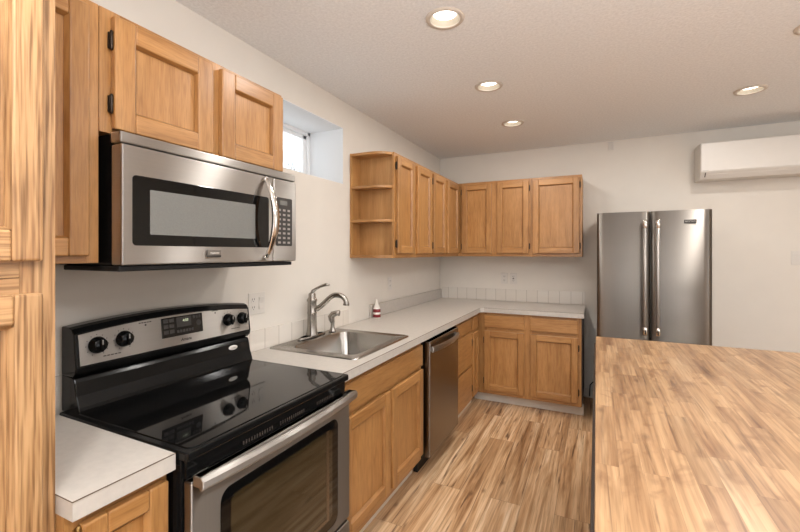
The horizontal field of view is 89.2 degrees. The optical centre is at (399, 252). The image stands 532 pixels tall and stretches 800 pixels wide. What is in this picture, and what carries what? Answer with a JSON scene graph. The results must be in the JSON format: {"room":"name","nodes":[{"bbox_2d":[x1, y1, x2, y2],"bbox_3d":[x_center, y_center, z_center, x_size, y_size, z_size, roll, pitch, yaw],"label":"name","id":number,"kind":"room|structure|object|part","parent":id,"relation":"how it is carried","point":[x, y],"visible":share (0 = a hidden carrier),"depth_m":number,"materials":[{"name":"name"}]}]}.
{"room":"kitchen","nodes":[
{"label":"kitchen","id":0,"kind":"room"},
{"bbox_2d":[55,0,439,414],"bbox_3d":[-1.290,0.175,1.478,0.350,2.520,7.340,0,0,26],"label":"wall","id":1,"kind":"structure","parent":0,"point":[322,205],"depth_m":2.35,"materials":[{"name":"paint"}]},
{"bbox_2d":[55,0,97,263],"bbox_3d":[-1.062,-0.347,1.152,0.342,0.755,0.220,0,0,26],"label":"upper cabinet","id":2,"kind":"object","parent":1,"relation":"attached to","point":[76,21],"visible":0.51,"depth_m":1.12,"materials":[{"name":"brown wood"}]},
{"bbox_3d":[-0.920,-0.345,1.075,0.016,0.610,0.067,0,0,26],"label":"panel","id":3,"kind":"part","parent":2,"relation":"part of","materials":[{"name":"brown wood"}]},
{"bbox_2d":[98,5,282,171],"bbox_3d":[-0.847,-0.541,1.596,0.342,0.368,0.764,0,0,26],"label":"upper cabinet","id":4,"kind":"object","parent":1,"relation":"attached to","point":[150,85],"visible":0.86,"depth_m":1.40,"materials":[{"name":"brown wood"}]},
{"bbox_3d":[-0.782,-0.537,1.365,0.024,0.339,0.344,0,0,26],"label":"door","id":5,"kind":"part","parent":4,"relation":"part of","materials":[{"name":"brown wood"}]},
{"bbox_3d":[-0.780,-0.537,1.364,0.016,0.215,0.220,0,0,26],"label":"panel","id":6,"kind":"part","parent":4,"relation":"part of","materials":[{"name":"brown wood"}]},
{"bbox_2d":[55,131,295,271],"bbox_3d":[-0.783,-0.148,1.572,0.475,0.407,0.754,0,0,26],"label":"microwave","id":7,"kind":"object","parent":4,"relation":"attached to","point":[162,205],"visible":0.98,"depth_m":1.34,"materials":[{"name":"silver metal"}]},
{"bbox_3d":[-0.781,0.047,1.561,0.295,0.016,0.736,0,0,26],"label":"plate","id":8,"kind":"part","parent":7,"relation":"part of","materials":[{"name":"black plastic"}]},
{"bbox_3d":[-0.688,-0.139,1.445,0.051,0.352,0.606,0,0,26],"label":"door","id":9,"kind":"part","parent":7,"relation":"part of","materials":[{"name":"metal"}]},
{"bbox_3d":[-0.661,-0.335,1.513,0.049,0.033,0.754,0,0,26],"label":"trim","id":10,"kind":"part","parent":7,"relation":"part of","materials":[{"name":"metal"}]},
{"bbox_3d":[-0.523,-0.140,1.646,0.072,0.338,0.036,0,0,26],"label":"handle","id":11,"kind":"part","parent":7,"relation":"part of","materials":[{"name":"silver metal"}]},
{"bbox_3d":[-0.524,-0.139,1.784,0.051,0.352,0.142,0,0,26],"label":"control panel","id":12,"kind":"part","parent":7,"relation":"part of","materials":[{"name":"metal"}]},
{"bbox_3d":[-0.616,-0.537,1.707,0.024,0.339,0.335,0,0,26],"label":"door","id":13,"kind":"part","parent":4,"relation":"part of","materials":[{"name":"brown wood"}]},
{"bbox_3d":[-0.614,-0.537,1.706,0.016,0.215,0.211,0,0,26],"label":"panel","id":14,"kind":"part","parent":4,"relation":"part of","materials":[{"name":"brown wood"}]},
{"bbox_2d":[55,309,348,408],"bbox_3d":[-0.818,0.467,2.042,0.008,0.108,2.032,0,0,26],"label":"backsplash","id":15,"kind":"structure","parent":1,"relation":"attached to","point":[259,339],"depth_m":2.31,"materials":[{"name":"white tile"}]},
{"bbox_2d":[248,292,264,315],"bbox_3d":[-0.760,0.270,2.160,0.010,0.116,0.116,0,0,26],"label":"outlet plate","id":16,"kind":"object","parent":1,"relation":"attached to","point":[256,301],"visible":0.94,"depth_m":2.16,"materials":[{"name":"white plastic"}]},
{"bbox_2d":[283,123,309,173],"bbox_3d":[-0.875,-0.690,2.663,0.055,0.400,0.835,0,0,26],"label":"window","id":17,"kind":"structure","parent":1,"relation":"in","point":[304,136],"depth_m":2.98,"materials":[{"name":"white plastic"}]},
{"bbox_2d":[283,99,342,183],"bbox_3d":[-0.720,-0.690,2.587,0.291,0.400,0.835,0,0,26],"label":"trim","id":18,"kind":"structure","parent":1,"relation":"attached to","point":[326,137],"depth_m":2.92,"materials":[{"name":"white paint"}]},
{"bbox_2d":[350,151,392,257],"bbox_3d":[-0.200,-0.343,2.965,0.313,0.764,0.122,0,0,26],"label":"corner shelf","id":19,"kind":"object","parent":1,"relation":"attached to","point":[355,188],"visible":1,"depth_m":2.98,"materials":[{"name":"brown wood"}]},
{"bbox_3d":[-0.336,-0.343,3.031,0.012,0.764,0.122,0,0,26],"label":"panel","id":20,"kind":"part","parent":19,"relation":"part of","materials":[{"name":"brown wood"}]},
{"bbox_2d":[360,152,431,257],"bbox_3d":[-0.018,-0.343,3.308,0.342,0.764,0.721,0,0,26],"label":"upper cabinet","id":21,"kind":"object","parent":1,"relation":"attached to","point":[408,203],"visible":0.99,"depth_m":3.05,"materials":[{"name":"brown wood"}]},
{"bbox_3d":[0.045,-0.346,3.074,0.024,0.707,0.308,0,0,26],"label":"door","id":22,"kind":"part","parent":21,"relation":"part of","materials":[{"name":"brown wood"}]},
{"bbox_3d":[0.047,-0.346,3.073,0.016,0.597,0.198,0,0,26],"label":"panel","id":23,"kind":"part","parent":21,"relation":"part of","materials":[{"name":"brown wood"}]},
{"bbox_3d":[0.105,-0.343,3.248,0.020,0.764,0.721,0,0,26],"label":"frame","id":24,"kind":"part","parent":21,"relation":"part of","materials":[{"name":"brown wood"}]},
{"bbox_3d":[0.205,-0.346,3.405,0.024,0.707,0.312,0,0,26],"label":"door","id":25,"kind":"part","parent":21,"relation":"part of","materials":[{"name":"brown wood"}]},
{"bbox_3d":[0.207,-0.346,3.404,0.016,0.597,0.202,0,0,26],"label":"panel","id":26,"kind":"part","parent":21,"relation":"part of","materials":[{"name":"brown wood"}]},
{"bbox_2d":[431,171,458,256],"bbox_3d":[0.380,-0.343,4.131,0.342,0.764,1.104,0,0,26],"label":"upper cabinet","id":27,"kind":"object","parent":1,"relation":"attached to","point":[445,192],"visible":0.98,"depth_m":3.84,"materials":[{"name":"brown wood"}]},
{"bbox_3d":[0.362,-0.346,3.729,0.024,0.707,0.323,0,0,26],"label":"door","id":28,"kind":"part","parent":27,"relation":"part of","materials":[{"name":"brown wood"}]},
{"bbox_3d":[0.364,-0.346,3.728,0.016,0.597,0.213,0,0,26],"label":"panel","id":29,"kind":"part","parent":27,"relation":"part of","materials":[{"name":"brown wood"}]},
{"bbox_3d":[0.533,-0.346,4.082,0.024,0.707,0.352,0,0,26],"label":"door","id":30,"kind":"part","parent":27,"relation":"part of","materials":[{"name":"brown wood"}]},
{"bbox_3d":[0.535,-0.346,4.081,0.016,0.597,0.242,0,0,26],"label":"panel","id":31,"kind":"part","parent":27,"relation":"part of","materials":[{"name":"brown wood"}]},
{"bbox_2d":[363,396,592,531],"bbox_3d":[0.982,1.460,0.434,5.350,0.050,7.440,0,0,26],"label":"floor","id":32,"kind":"structure","parent":0,"point":[503,467],"depth_m":2.55,"materials":[{"name":"brown wood"}]},
{"bbox_2d":[0,0,54,531],"bbox_3d":[-1.133,0.265,0.705,0.602,2.340,0.646,0,0,26],"label":"pantry cabinet","id":33,"kind":"object","parent":32,"relation":"on","point":[27,27],"visible":1,"depth_m":0.81,"materials":[{"name":"brown wood"}]},
{"bbox_3d":[-0.871,-0.424,0.578,0.016,0.758,0.484,0,0,26],"label":"panel","id":34,"kind":"part","parent":33,"relation":"part of","materials":[{"name":"brown wood"}]},
{"bbox_3d":[-0.871,0.699,0.578,0.016,1.108,0.492,0,0,26],"label":"panel","id":35,"kind":"part","parent":33,"relation":"part of","materials":[{"name":"brown wood"}]},
{"bbox_3d":[-0.873,0.699,0.579,0.024,1.232,0.586,0,0,26],"label":"door","id":36,"kind":"part","parent":33,"relation":"part of","materials":[{"name":"brown wood"}]},
{"bbox_3d":[-0.873,-0.424,0.579,0.024,0.882,0.586,0,0,26],"label":"door","id":37,"kind":"part","parent":33,"relation":"part of","materials":[{"name":"brown wood"}]},
{"bbox_2d":[55,475,167,531],"bbox_3d":[-0.928,1.000,1.094,0.632,0.871,0.230,0,0,26],"label":"base cabinet","id":38,"kind":"object","parent":32,"relation":"on","point":[144,509],"visible":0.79,"depth_m":0.98,"materials":[{"name":"brown wood"}]},
{"bbox_2d":[55,414,175,521],"bbox_3d":[-0.920,0.542,1.089,0.638,0.042,0.231,0,0,26],"label":"countertop","id":39,"kind":"structure","parent":38,"relation":"on","point":[95,467],"depth_m":1.00,"materials":[{"name":"laminate"}]},
{"bbox_3d":[-0.649,0.948,0.968,0.016,0.615,0.095,0,0,26],"label":"panel","id":40,"kind":"part","parent":38,"relation":"part of","materials":[{"name":"brown wood"}]},
{"bbox_2d":[59,303,357,531],"bbox_3d":[-0.647,0.831,1.518,0.734,1.209,0.769,0,0,26],"label":"range","id":41,"kind":"object","parent":32,"relation":"on","point":[258,446],"visible":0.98,"depth_m":1.41,"materials":[{"name":"black metal"}]},
{"bbox_3d":[-1.019,0.314,1.375,0.030,0.057,0.057,0,0,26],"label":"knob","id":42,"kind":"part","parent":41,"relation":"part of","materials":[{"name":"black plastic"}]},
{"bbox_3d":[-0.981,0.309,1.453,0.030,0.057,0.057,0,0,26],"label":"knob","id":43,"kind":"part","parent":41,"relation":"part of","materials":[{"name":"black plastic"}]},
{"bbox_2d":[59,359,347,461],"bbox_3d":[-0.662,0.530,1.521,0.624,0.023,0.762,0,0,26],"label":"cooktop","id":44,"kind":"object","parent":41,"relation":"in","point":[192,416],"depth_m":1.37,"materials":[{"name":"black glass"}]},
{"bbox_3d":[-0.782,0.309,1.865,0.030,0.057,0.057,0,0,26],"label":"knob","id":45,"kind":"part","parent":41,"relation":"part of","materials":[{"name":"black plastic"}]},
{"bbox_3d":[-0.747,0.313,1.937,0.030,0.057,0.057,0,0,26],"label":"knob","id":46,"kind":"part","parent":41,"relation":"part of","materials":[{"name":"black plastic"}]},
{"bbox_3d":[-0.390,0.857,1.390,0.032,0.520,0.747,0,0,26],"label":"oven door","id":47,"kind":"part","parent":41,"relation":"part of","materials":[{"name":"metal"}]},
{"bbox_3d":[-0.348,0.593,1.369,0.066,0.035,0.742,0,0,26],"label":"handle","id":48,"kind":"part","parent":41,"relation":"part of","materials":[{"name":"metal"}]},
{"bbox_3d":[-0.373,0.868,1.382,0.001,0.350,0.446,0,0,26],"label":"window trim","id":49,"kind":"part","parent":41,"relation":"part of","materials":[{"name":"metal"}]},
{"bbox_3d":[-0.390,1.243,1.390,0.032,0.215,0.747,0,0,26],"label":"storage drawer","id":50,"kind":"part","parent":41,"relation":"part of","materials":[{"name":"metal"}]},
{"bbox_2d":[345,343,422,531],"bbox_3d":[-0.334,1.000,2.323,0.632,0.871,0.945,0,0,26],"label":"base cabinet","id":51,"kind":"object","parent":32,"relation":"on","point":[386,415],"visible":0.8,"depth_m":2.13,"materials":[{"name":"brown wood"}]},
{"bbox_3d":[-0.155,1.018,1.989,0.016,0.425,0.329,0,0,26],"label":"panel","id":52,"kind":"part","parent":51,"relation":"part of","materials":[{"name":"brown wood"}]},
{"bbox_3d":[-0.157,1.018,1.990,0.024,0.545,0.449,0,0,26],"label":"door","id":53,"kind":"part","parent":51,"relation":"part of","materials":[{"name":"brown wood"}]},
{"bbox_3d":[0.046,1.018,2.410,0.024,0.545,0.432,0,0,26],"label":"door","id":54,"kind":"part","parent":51,"relation":"part of","materials":[{"name":"brown wood"}]},
{"bbox_3d":[0.048,1.018,2.410,0.016,0.425,0.312,0,0,26],"label":"panel","id":55,"kind":"part","parent":51,"relation":"part of","materials":[{"name":"brown wood"}]},
{"bbox_2d":[413,325,458,471],"bbox_3d":[0.077,1.004,3.028,0.661,0.862,0.653,0,0,26],"label":"dishwasher","id":56,"kind":"object","parent":32,"relation":"on","point":[440,352],"visible":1,"depth_m":2.77,"materials":[{"name":"silver metal"}]},
{"bbox_3d":[0.305,0.954,2.892,0.040,0.753,0.593,0,0,26],"label":"door","id":57,"kind":"part","parent":56,"relation":"part of","materials":[{"name":"metal"}]},
{"bbox_3d":[0.339,0.629,2.866,0.048,0.039,0.550,0,0,26],"label":"handle","id":58,"kind":"part","parent":56,"relation":"part of","materials":[{"name":"metal"}]},
{"bbox_2d":[456,318,471,416],"bbox_3d":[0.264,1.000,3.564,0.628,0.871,0.466,0,0,26],"label":"base cabinet","id":59,"kind":"object","parent":32,"relation":"on","point":[464,328],"visible":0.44,"depth_m":3.44,"materials":[{"name":"brown wood"}]},
{"bbox_3d":[0.538,0.641,3.432,0.020,0.104,0.442,0,0,26],"label":"drawer","id":60,"kind":"part","parent":59,"relation":"part of","materials":[{"name":"brown wood"}]},
{"bbox_3d":[0.538,1.160,3.432,0.020,0.286,0.442,0,0,26],"label":"drawer","id":61,"kind":"part","parent":59,"relation":"part of","materials":[{"name":"brown wood"}]},
{"bbox_3d":[0.538,0.855,3.432,0.020,0.288,0.442,0,0,26],"label":"drawer","id":62,"kind":"part","parent":59,"relation":"part of","materials":[{"name":"brown wood"}]},
{"bbox_2d":[464,314,478,409],"bbox_3d":[0.423,1.000,3.886,0.632,0.871,0.248,0,0,26],"label":"base cabinet","id":63,"kind":"object","parent":32,"relation":"on","point":[475,333],"visible":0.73,"depth_m":3.75,"materials":[{"name":"brown wood"}]},
{"bbox_3d":[0.691,0.645,3.746,0.020,0.111,0.186,0,0,26],"label":"drawer","id":64,"kind":"part","parent":63,"relation":"part of","materials":[{"name":"brown wood"}]},
{"bbox_3d":[0.692,1.017,3.745,0.024,0.573,0.186,0,0,26],"label":"door","id":65,"kind":"part","parent":63,"relation":"part of","materials":[{"name":"brown wood"}]},
{"bbox_3d":[0.694,1.017,3.744,0.016,0.473,0.086,0,0,26],"label":"panel","id":66,"kind":"part","parent":63,"relation":"part of","materials":[{"name":"brown wood"}]},
{"bbox_2d":[475,312,583,414],"bbox_3d":[1.017,1.000,4.085,1.528,0.871,0.632,0,0,26],"label":"base cabinet","id":67,"kind":"object","parent":32,"relation":"on","point":[533,361],"visible":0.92,"depth_m":3.68,"materials":[{"name":"brown wood"}]},
{"bbox_2d":[251,289,585,381],"bbox_3d":[0.511,0.490,3.033,1.534,0.146,2.966,0,0,26],"label":"countertop","id":68,"kind":"structure","parent":67,"relation":"on","point":[421,316],"depth_m":3.16,"materials":[{"name":"laminate"}]},
{"bbox_2d":[298,283,348,339],"bbox_3d":[-0.471,0.349,2.429,0.249,0.327,0.246,0,0,38],"label":"faucet","id":69,"kind":"object","parent":68,"relation":"on","point":[312,307],"visible":1,"depth_m":2.45,"materials":[{"name":"silver metal"}]},
{"bbox_3d":[-0.538,0.507,2.480,0.056,0.012,0.250,0,0,26],"label":"deck plate","id":70,"kind":"part","parent":69,"relation":"part of","materials":[{"name":"silver metal"}]},
{"bbox_3d":[-0.491,0.223,2.481,0.121,0.075,0.027,0,0,-1],"label":"lever","id":71,"kind":"part","parent":69,"relation":"part of","materials":[{"name":"silver metal"}]},
{"bbox_3d":[-0.414,0.301,2.461,0.219,0.119,0.039,0,0,9],"label":"spout","id":72,"kind":"part","parent":69,"relation":"part of","materials":[{"name":"silver metal"}]},
{"bbox_2d":[270,328,408,359],"bbox_3d":[-0.328,0.605,2.363,0.564,0.184,0.636,0,0,26],"label":"sink","id":73,"kind":"object","parent":68,"relation":"in","point":[348,344],"visible":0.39,"depth_m":2.53,"materials":[{"name":"metal"}]},
{"bbox_2d":[328,310,339,331],"bbox_3d":[-0.431,0.444,2.643,0.077,0.138,0.050,0,0,7],"label":"sprayer","id":74,"kind":"object","parent":73,"relation":"on","point":[333,314],"visible":1,"depth_m":2.63,"materials":[{"name":"silver metal"}]},
{"bbox_2d":[373,299,380,318],"bbox_3d":[-0.185,0.445,3.228,0.062,0.152,0.062,0,0,26],"label":"soap bottle","id":75,"kind":"object","parent":68,"relation":"on","point":[376,310],"visible":1,"depth_m":3.21,"materials":[{"name":"white plastic"}]},
{"bbox_2d":[373,307,380,318],"bbox_3d":[-0.185,0.477,3.228,0.060,0.088,0.060,0,0,26],"label":"label","id":76,"kind":"object","parent":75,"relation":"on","point":[376,310],"depth_m":3.20,"materials":[{"name":"white paper"}]},
{"bbox_3d":[0.966,0.649,3.774,0.367,0.117,0.020,0,0,26],"label":"drawer","id":77,"kind":"part","parent":67,"relation":"part of","materials":[{"name":"brown wood"}]},
{"bbox_3d":[0.965,1.019,3.772,0.367,0.562,0.024,0,0,26],"label":"door","id":78,"kind":"part","parent":67,"relation":"part of","materials":[{"name":"brown wood"}]},
{"bbox_3d":[0.964,1.019,3.771,0.257,0.452,0.016,0,0,26],"label":"panel","id":79,"kind":"part","parent":67,"relation":"part of","materials":[{"name":"brown wood"}]},
{"bbox_3d":[1.355,1.019,3.581,0.288,0.452,0.016,0,0,26],"label":"panel","id":80,"kind":"part","parent":67,"relation":"part of","materials":[{"name":"brown wood"}]},
{"bbox_3d":[1.357,0.649,3.585,0.398,0.117,0.020,0,0,26],"label":"drawer","id":81,"kind":"part","parent":67,"relation":"part of","materials":[{"name":"brown wood"}]},
{"bbox_3d":[1.356,1.019,3.583,0.398,0.562,0.024,0,0,26],"label":"door","id":82,"kind":"part","parent":67,"relation":"part of","materials":[{"name":"brown wood"}]},
{"bbox_3d":[1.701,0.950,3.772,0.006,0.771,0.597,0,0,26],"label":"panel","id":83,"kind":"part","parent":67,"relation":"part of","materials":[{"name":"brown wood"}]},
{"bbox_2d":[589,209,711,395],"bbox_3d":[2.068,0.557,3.462,0.837,1.757,0.802,0,0,26],"label":"refrigerator","id":84,"kind":"object","parent":32,"relation":"on","point":[654,268],"visible":0.72,"depth_m":3.12,"materials":[{"name":"metal"}]},
{"bbox_3d":[1.794,0.192,3.268,0.373,1.027,0.070,0,0,26],"label":"door","id":85,"kind":"part","parent":84,"relation":"part of","materials":[{"name":"metal"}]},
{"bbox_3d":[1.898,-0.218,3.146,0.035,0.062,0.086,0,0,26],"label":"handle mount","id":86,"kind":"part","parent":84,"relation":"part of","materials":[{"name":"silver metal"}]},
{"bbox_3d":[1.898,0.604,3.146,0.035,0.062,0.086,0,0,26],"label":"handle mount","id":87,"kind":"part","parent":84,"relation":"part of","materials":[{"name":"silver metal"}]},
{"bbox_3d":[1.887,0.193,3.123,0.027,0.825,0.027,0,0,26],"label":"handle","id":88,"kind":"part","parent":84,"relation":"part of","materials":[{"name":"metal"}]},
{"bbox_3d":[1.974,-0.218,3.109,0.035,0.062,0.086,0,0,26],"label":"handle mount","id":89,"kind":"part","parent":84,"relation":"part of","materials":[{"name":"silver metal"}]},
{"bbox_3d":[1.974,0.604,3.109,0.035,0.062,0.086,0,0,26],"label":"handle mount","id":90,"kind":"part","parent":84,"relation":"part of","materials":[{"name":"silver metal"}]},
{"bbox_3d":[1.963,0.193,3.086,0.027,0.825,0.027,0,0,26],"label":"handle","id":91,"kind":"part","parent":84,"relation":"part of","materials":[{"name":"metal"}]},
{"bbox_3d":[2.142,0.192,3.099,0.388,1.027,0.070,0,0,26],"label":"door","id":92,"kind":"part","parent":84,"relation":"part of","materials":[{"name":"metal"}]},
{"bbox_2d":[590,336,799,531],"bbox_3d":[1.209,0.978,1.111,1.231,0.914,2.558,0,0,26],"label":"kitchen island","id":93,"kind":"object","parent":32,"relation":"on","point":[686,437],"visible":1,"depth_m":1.15,"materials":[{"name":"brown wood"}]},
{"bbox_2d":[175,0,799,158],"bbox_3d":[0.982,-1.085,0.434,5.350,0.001,7.440,0,0,26],"label":"ceiling","id":94,"kind":"structure","parent":0,"point":[575,72],"depth_m":2.29,"materials":[{"name":"paint"}]},
{"bbox_2d":[426,7,464,29],"bbox_3d":[0.208,-1.111,1.878,0.180,0.068,0.180,0,0,26],"label":"ceiling lamp","id":95,"kind":"object","parent":94,"relation":"attached to","point":[442,18],"visible":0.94,"depth_m":1.90,"materials":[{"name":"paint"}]},
{"bbox_2d":[475,80,502,91],"bbox_3d":[0.577,-1.111,2.640,0.180,0.068,0.180,0,0,26],"label":"ceiling lamp","id":96,"kind":"object","parent":94,"relation":"attached to","point":[488,85],"visible":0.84,"depth_m":2.67,"materials":[{"name":"white"}]},
{"bbox_2d":[502,120,523,126],"bbox_3d":[0.945,-1.111,3.401,0.180,0.068,0.180,0,0,26],"label":"ceiling lamp","id":97,"kind":"object","parent":94,"relation":"attached to","point":[510,123],"visible":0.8,"depth_m":3.44,"materials":[{"name":"white glass"}]},
{"bbox_2d":[733,84,768,95],"bbox_3d":[2.336,-1.111,2.705,0.180,0.068,0.180,0,0,26],"label":"ceiling lamp","id":98,"kind":"object","parent":94,"relation":"attached to","point":[753,89],"visible":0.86,"depth_m":2.73,"materials":[{"name":"white"}]},
{"bbox_2d":[793,25,799,34],"bbox_3d":[1.994,-1.111,1.928,0.180,0.068,0.180,0,0,26],"label":"ceiling lamp","id":99,"kind":"object","parent":94,"relation":"attached to","point":[796,30],"visible":1,"depth_m":1.98,"materials":[{"name":"white"}]},
{"bbox_2d":[440,121,799,396],"bbox_3d":[2.580,0.175,3.737,5.350,2.520,0.100,0,0,26],"label":"wall","id":100,"kind":"structure","parent":0,"point":[756,222],"depth_m":3.70,"materials":[{"name":"paint"}]},
{"bbox_2d":[458,178,530,256],"bbox_3d":[1.002,-0.343,4.253,0.753,0.764,0.342,0,0,26],"label":"upper cabinet","id":101,"kind":"object","parent":100,"relation":"attached to","point":[495,216],"visible":1,"depth_m":4.10,"materials":[{"name":"brown wood"}]},
{"bbox_3d":[0.788,-0.346,4.178,0.203,0.597,0.016,0,0,26],"label":"panel","id":102,"kind":"part","parent":101,"relation":"part of","materials":[{"name":"brown wood"}]},
{"bbox_3d":[0.789,-0.346,4.180,0.313,0.707,0.024,0,0,26],"label":"door","id":103,"kind":"part","parent":101,"relation":"part of","materials":[{"name":"brown wood"}]},
{"bbox_3d":[1.115,-0.346,4.020,0.200,0.597,0.016,0,0,26],"label":"panel","id":104,"kind":"part","parent":101,"relation":"part of","materials":[{"name":"brown wood"}]},
{"bbox_3d":[1.116,-0.346,4.021,0.310,0.707,0.024,0,0,26],"label":"door","id":105,"kind":"part","parent":101,"relation":"part of","materials":[{"name":"brown wood"}]},
{"bbox_2d":[501,273,507,283],"bbox_3d":[1.127,0.278,4.381,0.072,0.116,0.006,0,0,26],"label":"outlet plate","id":106,"kind":"object","parent":100,"relation":"attached to","point":[504,276],"visible":1,"depth_m":4.38,"materials":[{"name":"white plastic"}]},
{"bbox_2d":[442,287,584,304],"bbox_3d":[1.162,0.458,4.363,1.508,0.126,0.008,0,0,26],"label":"backsplash","id":107,"kind":"structure","parent":100,"relation":"attached to","point":[559,297],"depth_m":4.32,"materials":[{"name":"white tile"}]},
{"bbox_2d":[510,273,516,283],"bbox_3d":[1.213,0.278,4.339,0.072,0.116,0.007,0,0,26],"label":"outlet plate","id":108,"kind":"object","parent":100,"relation":"attached to","point":[513,276],"visible":1,"depth_m":4.34,"materials":[{"name":"white plastic"}]},
{"bbox_2d":[531,174,582,256],"bbox_3d":[1.547,-0.343,3.989,0.454,0.764,0.342,0,0,26],"label":"upper cabinet","id":109,"kind":"object","parent":100,"relation":"attached to","point":[556,201],"visible":1,"depth_m":3.85,"materials":[{"name":"brown wood"}]},
{"bbox_3d":[1.475,-0.346,3.845,0.304,0.597,0.016,0,0,26],"label":"panel","id":110,"kind":"part","parent":109,"relation":"part of","materials":[{"name":"brown wood"}]},
{"bbox_2d":[585,388,592,397],"bbox_3d":[3.401,1.393,3.276,3.470,0.085,0.014,0,0,26],"label":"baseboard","id":111,"kind":"structure","parent":100,"relation":"attached to","point":[586,389],"depth_m":4.01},
{"bbox_2d":[608,142,613,149],"bbox_3d":[2.045,-1.034,3.932,0.046,0.082,0.016,0,0,26],"label":"wall bracket","id":112,"kind":"object","parent":100,"relation":"attached to","point":[610,144],"visible":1,"depth_m":3.94,"materials":[{"name":"white plastic"}]},
{"bbox_2d":[695,134,799,182],"bbox_3d":[2.975,-0.776,3.355,0.846,0.305,0.240,0,0,26],"label":"air conditioner","id":113,"kind":"object","parent":100,"relation":"attached to","point":[777,156],"visible":1,"depth_m":3.31,"materials":[{"name":"white plastic"}]},
{"bbox_2d":[791,251,799,264],"bbox_3d":[3.290,0.045,3.332,0.116,0.116,0.010,0,0,26],"label":"switch plate","id":114,"kind":"object","parent":100,"relation":"attached to","point":[795,255],"visible":1,"depth_m":3.34,"materials":[{"name":"white plastic"}]}
]}

